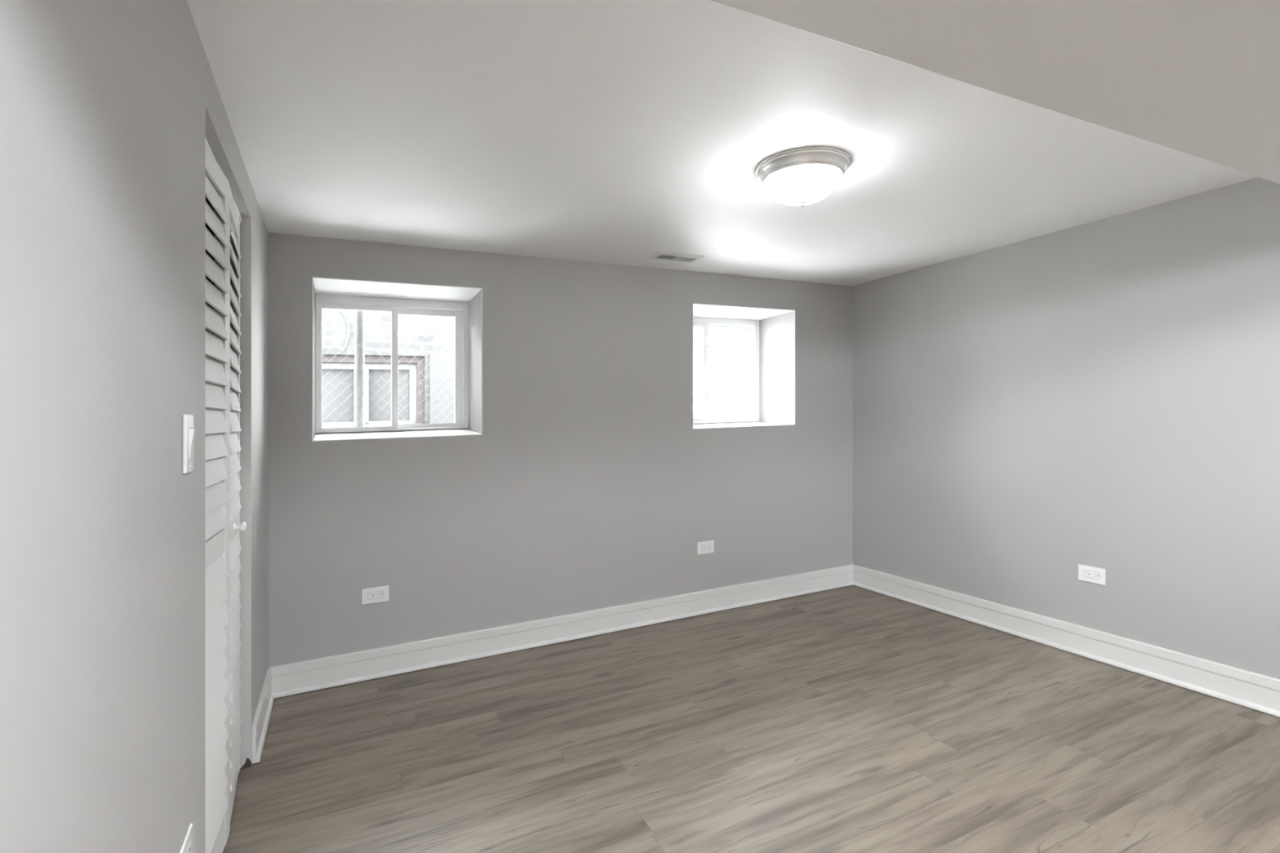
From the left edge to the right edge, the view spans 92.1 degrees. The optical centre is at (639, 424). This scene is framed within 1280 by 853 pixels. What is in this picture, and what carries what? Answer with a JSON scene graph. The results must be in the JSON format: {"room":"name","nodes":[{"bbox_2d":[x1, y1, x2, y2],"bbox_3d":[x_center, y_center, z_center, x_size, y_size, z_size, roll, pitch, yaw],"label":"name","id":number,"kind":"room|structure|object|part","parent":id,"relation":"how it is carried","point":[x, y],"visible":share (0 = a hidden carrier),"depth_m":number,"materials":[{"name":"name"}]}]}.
{"room":"empty basement room","nodes":[
{"label":"empty basement room","id":0,"kind":"room"},
{"bbox_2d":[0,0,268,852],"bbox_3d":[0.271,0.195,-1.320,0.110,2.203,9.392,0,0,-26],"label":"wall","id":1,"kind":"structure","parent":0,"point":[103,103],"depth_m":0.84,"materials":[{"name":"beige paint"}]},
{"bbox_2d":[179,823,192,852],"bbox_3d":[-0.949,0.908,1.288,0.007,0.080,0.126,0,0,-26],"label":"electrical outlet","id":2,"kind":"object","parent":1,"relation":"attached to","point":[187,846],"visible":1,"depth_m":1.31,"materials":[{"name":"white plastic"}]},
{"bbox_2d":[186,840,191,852],"bbox_3d":[-0.947,0.908,1.290,0.002,0.033,0.071,0,0,-26],"label":"receptacle","id":3,"kind":"object","parent":2,"relation":"attached to","point":[188,844],"depth_m":1.31,"materials":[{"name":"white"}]},
{"bbox_2d":[182,414,195,474],"bbox_3d":[-0.958,0.041,1.316,0.016,0.124,0.075,0,0,-26],"label":"light switch","id":4,"kind":"object","parent":1,"relation":"attached to","point":[188,433],"visible":1,"depth_m":1.30,"materials":[{"name":"white plastic"}]},
{"bbox_3d":[-0.959,0.041,1.315,0.003,0.067,0.033,0,0,-26],"label":"switch frame","id":5,"kind":"part","parent":4,"relation":"part of","materials":[{"name":"white plastic"}]},
{"bbox_2d":[204,105,251,852],"bbox_3d":[-1.307,0.258,1.897,0.124,2.073,0.924,0,0,-26],"label":"door","id":6,"kind":"structure","parent":1,"relation":"in","point":[228,376],"depth_m":1.86,"materials":[{"name":"white paint"}]},
{"bbox_3d":[-1.194,0.262,1.696,0.028,2.028,0.450,0,0,-23],"label":"panel","id":7,"kind":"part","parent":6,"relation":"part of","materials":[{"name":"white paint"}]},
{"bbox_3d":[-1.393,0.262,2.097,0.028,2.029,0.450,0,0,-29],"label":"panel","id":8,"kind":"part","parent":6,"relation":"part of","materials":[{"name":"white paint"}]},
{"bbox_3d":[-1.357,0.347,2.095,0.038,0.033,0.033,0,0,-26],"label":"knob","id":9,"kind":"part","parent":6,"relation":"part of","materials":[{"name":"white plastic"}]},
{"bbox_2d":[252,667,274,764],"bbox_3d":[-1.600,1.217,2.630,0.026,0.143,0.623,0,0,-26],"label":"baseboard","id":10,"kind":"structure","parent":1,"relation":"attached to","point":[261,719],"depth_m":2.54,"materials":[{"name":"white paint"}]},
{"bbox_2d":[205,200,214,359],"bbox_3d":[-1.661,0.207,1.718,0.670,2.221,1.650,0,0,-26],"label":"wall","id":11,"kind":"structure","parent":0,"point":[207,202],"depth_m":2.49,"materials":[{"name":"grey paint"}]},
{"bbox_2d":[268,232,853,666],"bbox_3d":[-0.177,0.134,3.951,3.968,2.324,0.460,0,0,-26],"label":"wall","id":12,"kind":"structure","parent":0,"point":[588,482],"depth_m":3.54,"materials":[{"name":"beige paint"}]},
{"bbox_2d":[361,585,388,604],"bbox_3d":[-1.336,0.861,3.118,0.126,0.084,0.007,0,0,-26],"label":"electrical outlet","id":13,"kind":"object","parent":12,"relation":"attached to","point":[375,594],"visible":1,"depth_m":3.12,"materials":[{"name":"white plastic"}]},
{"bbox_2d":[368,591,383,599],"bbox_3d":[-1.334,0.861,3.117,0.071,0.036,0.002,0,0,-26],"label":"receptacle","id":14,"kind":"object","parent":13,"relation":"attached to","point":[371,594],"depth_m":3.12,"materials":[{"name":"white plastic"}]},
{"bbox_2d":[311,276,482,441],"bbox_3d":[-1.318,-0.331,3.373,0.825,0.824,0.436,0,0,-26],"label":"window","id":15,"kind":"structure","parent":12,"relation":"in","point":[396,298],"depth_m":3.44,"materials":[{"name":"white paint"}]},
{"bbox_3d":[-1.563,-0.318,3.434,0.403,0.703,0.028,0,0,-26],"label":"sash","id":16,"kind":"part","parent":15,"relation":"part of","materials":[{"name":"white plastic"}]},
{"bbox_3d":[-1.250,-0.330,3.627,0.388,0.703,0.028,0,0,-26],"label":"sash","id":17,"kind":"part","parent":15,"relation":"part of","materials":[{"name":"white plastic"}]},
{"bbox_2d":[267,564,853,697],"bbox_3d":[-0.087,1.159,3.724,3.708,0.258,0.026,0,0,-26],"label":"baseboard","id":18,"kind":"structure","parent":12,"relation":"attached to","point":[297,677],"depth_m":3.46,"materials":[{"name":"white paint"}]},
{"bbox_2d":[697,540,714,555],"bbox_3d":[0.425,0.793,3.987,0.126,0.084,0.007,0,0,-26],"label":"electrical outlet","id":19,"kind":"object","parent":12,"relation":"attached to","point":[704,547],"visible":1,"depth_m":3.98,"materials":[{"name":"white plastic"}]},
{"bbox_2d":[701,544,711,551],"bbox_3d":[0.427,0.793,3.985,0.071,0.036,0.002,0,0,-26],"label":"receptacle","id":20,"kind":"object","parent":19,"relation":"attached to","point":[704,547],"depth_m":3.98,"materials":[{"name":"white plastic"}]},
{"bbox_2d":[693,303,795,429],"bbox_3d":[0.608,-0.386,4.345,0.835,0.829,0.476,0,0,-26],"label":"window","id":21,"kind":"structure","parent":12,"relation":"in","point":[706,317],"depth_m":4.48,"materials":[{"name":"white paint"}]},
{"bbox_3d":[0.343,-0.376,4.418,0.328,0.709,0.028,0,0,-26],"label":"sash","id":22,"kind":"part","parent":21,"relation":"part of","materials":[{"name":"white plastic"}]},
{"bbox_3d":[0.644,-0.387,4.607,0.439,0.712,0.028,0,0,-26],"label":"sash","id":23,"kind":"part","parent":21,"relation":"part of","materials":[{"name":"white plastic"}]},
{"bbox_3d":[0.521,-0.394,4.526,0.831,0.791,0.075,0,0,-26],"label":"frame","id":24,"kind":"part","parent":21,"relation":"part of","materials":[{"name":"white plastic"}]},
{"bbox_2d":[186,0,1257,285],"bbox_3d":[1.574,-1.023,-0.494,4.758,0.288,9.962,0,0,-26],"label":"ceiling","id":25,"kind":"structure","parent":0,"point":[623,132],"depth_m":2.06,"materials":[{"name":"white paint"}]},
{"bbox_2d":[646,250,706,262],"bbox_3d":[0.208,-1.000,3.569,0.306,0.081,0.163,0,0,-26],"label":"ceiling vent","id":26,"kind":"object","parent":25,"relation":"in","point":[664,255],"visible":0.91,"depth_m":3.56,"materials":[{"name":"white metal"}]},
{"bbox_2d":[755,146,850,206],"bbox_3d":[0.606,-0.891,2.306,0.344,0.155,0.344,0,0,-26],"label":"ceiling light","id":27,"kind":"object","parent":25,"relation":"attached to","point":[801,176],"visible":1,"depth_m":2.21,"materials":[{"name":"white glass"}]},
{"bbox_3d":[0.606,-0.877,2.306,0.277,0.092,0.277,0,0,-26],"label":"lamp shade","id":28,"kind":"part","parent":27,"relation":"part of","materials":[{"name":"white glass"}]},
{"bbox_2d":[709,0,1279,183],"bbox_3d":[1.250,-0.845,1.010,3.708,0.355,1.007,0,0,-26],"label":"soffit","id":29,"kind":"structure","parent":25,"relation":"attached to","point":[1197,78],"depth_m":1.19,"materials":[{"name":"white paint"}]},
{"bbox_2d":[222,585,1279,852],"bbox_3d":[1.574,1.307,-0.494,4.758,0.268,9.962,0,0,-26],"label":"floor","id":30,"kind":"structure","parent":0,"point":[851,718],"depth_m":2.34,"materials":[{"name":"brown wood"}]},
{"bbox_2d":[853,177,1279,679],"bbox_3d":[3.713,0.075,0.376,0.150,2.205,9.392,0,0,-26],"label":"wall","id":31,"kind":"structure","parent":0,"point":[1104,393],"depth_m":3.10,"materials":[{"name":"grey paint"}]},
{"bbox_2d":[853,564,1279,717],"bbox_3d":[3.638,1.102,0.332,0.026,0.144,9.378,0,0,-26],"label":"baseboard","id":32,"kind":"structure","parent":31,"relation":"attached to","point":[1260,692],"depth_m":3.08,"materials":[{"name":"white paint"}]},
{"bbox_2d":[1078,564,1106,585],"bbox_3d":[2.277,0.756,3.112,0.007,0.080,0.126,0,0,-26],"label":"electrical outlet","id":33,"kind":"object","parent":31,"relation":"attached to","point":[1086,573],"visible":1,"depth_m":3.11,"materials":[{"name":"white plastic"}]},
{"bbox_2d":[1084,569,1099,579],"bbox_3d":[2.275,0.756,3.111,0.002,0.033,0.071,0,0,-26],"label":"receptacle","id":34,"kind":"object","parent":33,"relation":"attached to","point":[1088,574],"depth_m":3.11,"materials":[{"name":"white plastic"}]},
{"label":"outside","id":35,"kind":"structure","parent":0,"visible":0},
{"bbox_3d":[-2.140,0.320,11.127,18.000,0.861,14.147,0,0,-26],"label":"ground","id":36,"kind":"structure","parent":35,"visible":0},
{"bbox_2d":[321,309,454,427],"bbox_3d":[-1.696,-0.591,3.621,3.460,1.812,0.064,0,0,-26],"label":"fence","id":37,"kind":"object","parent":36,"relation":"on","point":[360,318],"visible":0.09,"depth_m":3.62,"materials":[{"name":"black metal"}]},
{"bbox_3d":[-1.655,-0.592,3.644,0.060,1.706,0.060,0,0,-26],"label":"fence post","id":38,"kind":"part","parent":37,"relation":"part of","materials":[{"name":"grey"}]},
{"bbox_2d":[321,308,454,428],"bbox_3d":[-3.762,-0.429,4.194,5.960,1.665,0.350,0,0,-26],"label":"window glass","id":39,"kind":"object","parent":36,"relation":"on","point":[446,366],"visible":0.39,"depth_m":4.99,"materials":[{"name":"grey"}]},
{"bbox_3d":[-2.518,-0.222,4.804,0.530,0.436,0.005,0,0,-26],"label":"pane","id":40,"kind":"part","parent":39,"relation":"part of","materials":[{"name":"glass"}]},
{"bbox_3d":[-2.482,0.055,4.769,1.665,0.118,0.250,0,0,-26],"label":"window sill","id":41,"kind":"part","parent":39,"relation":"part of","materials":[{"name":"grey plastic"}]},
{"bbox_3d":[-2.048,-0.238,5.036,0.308,0.430,0.005,0,0,-26],"label":"pane","id":42,"kind":"part","parent":39,"relation":"part of","materials":[{"name":"glass"}]},
{"bbox_3d":[-1.374,-0.186,5.219,0.770,0.856,0.018,0,0,-26],"label":"stucco panel","id":43,"kind":"part","parent":39,"relation":"part of","materials":[{"name":"white glass"}]}
]}

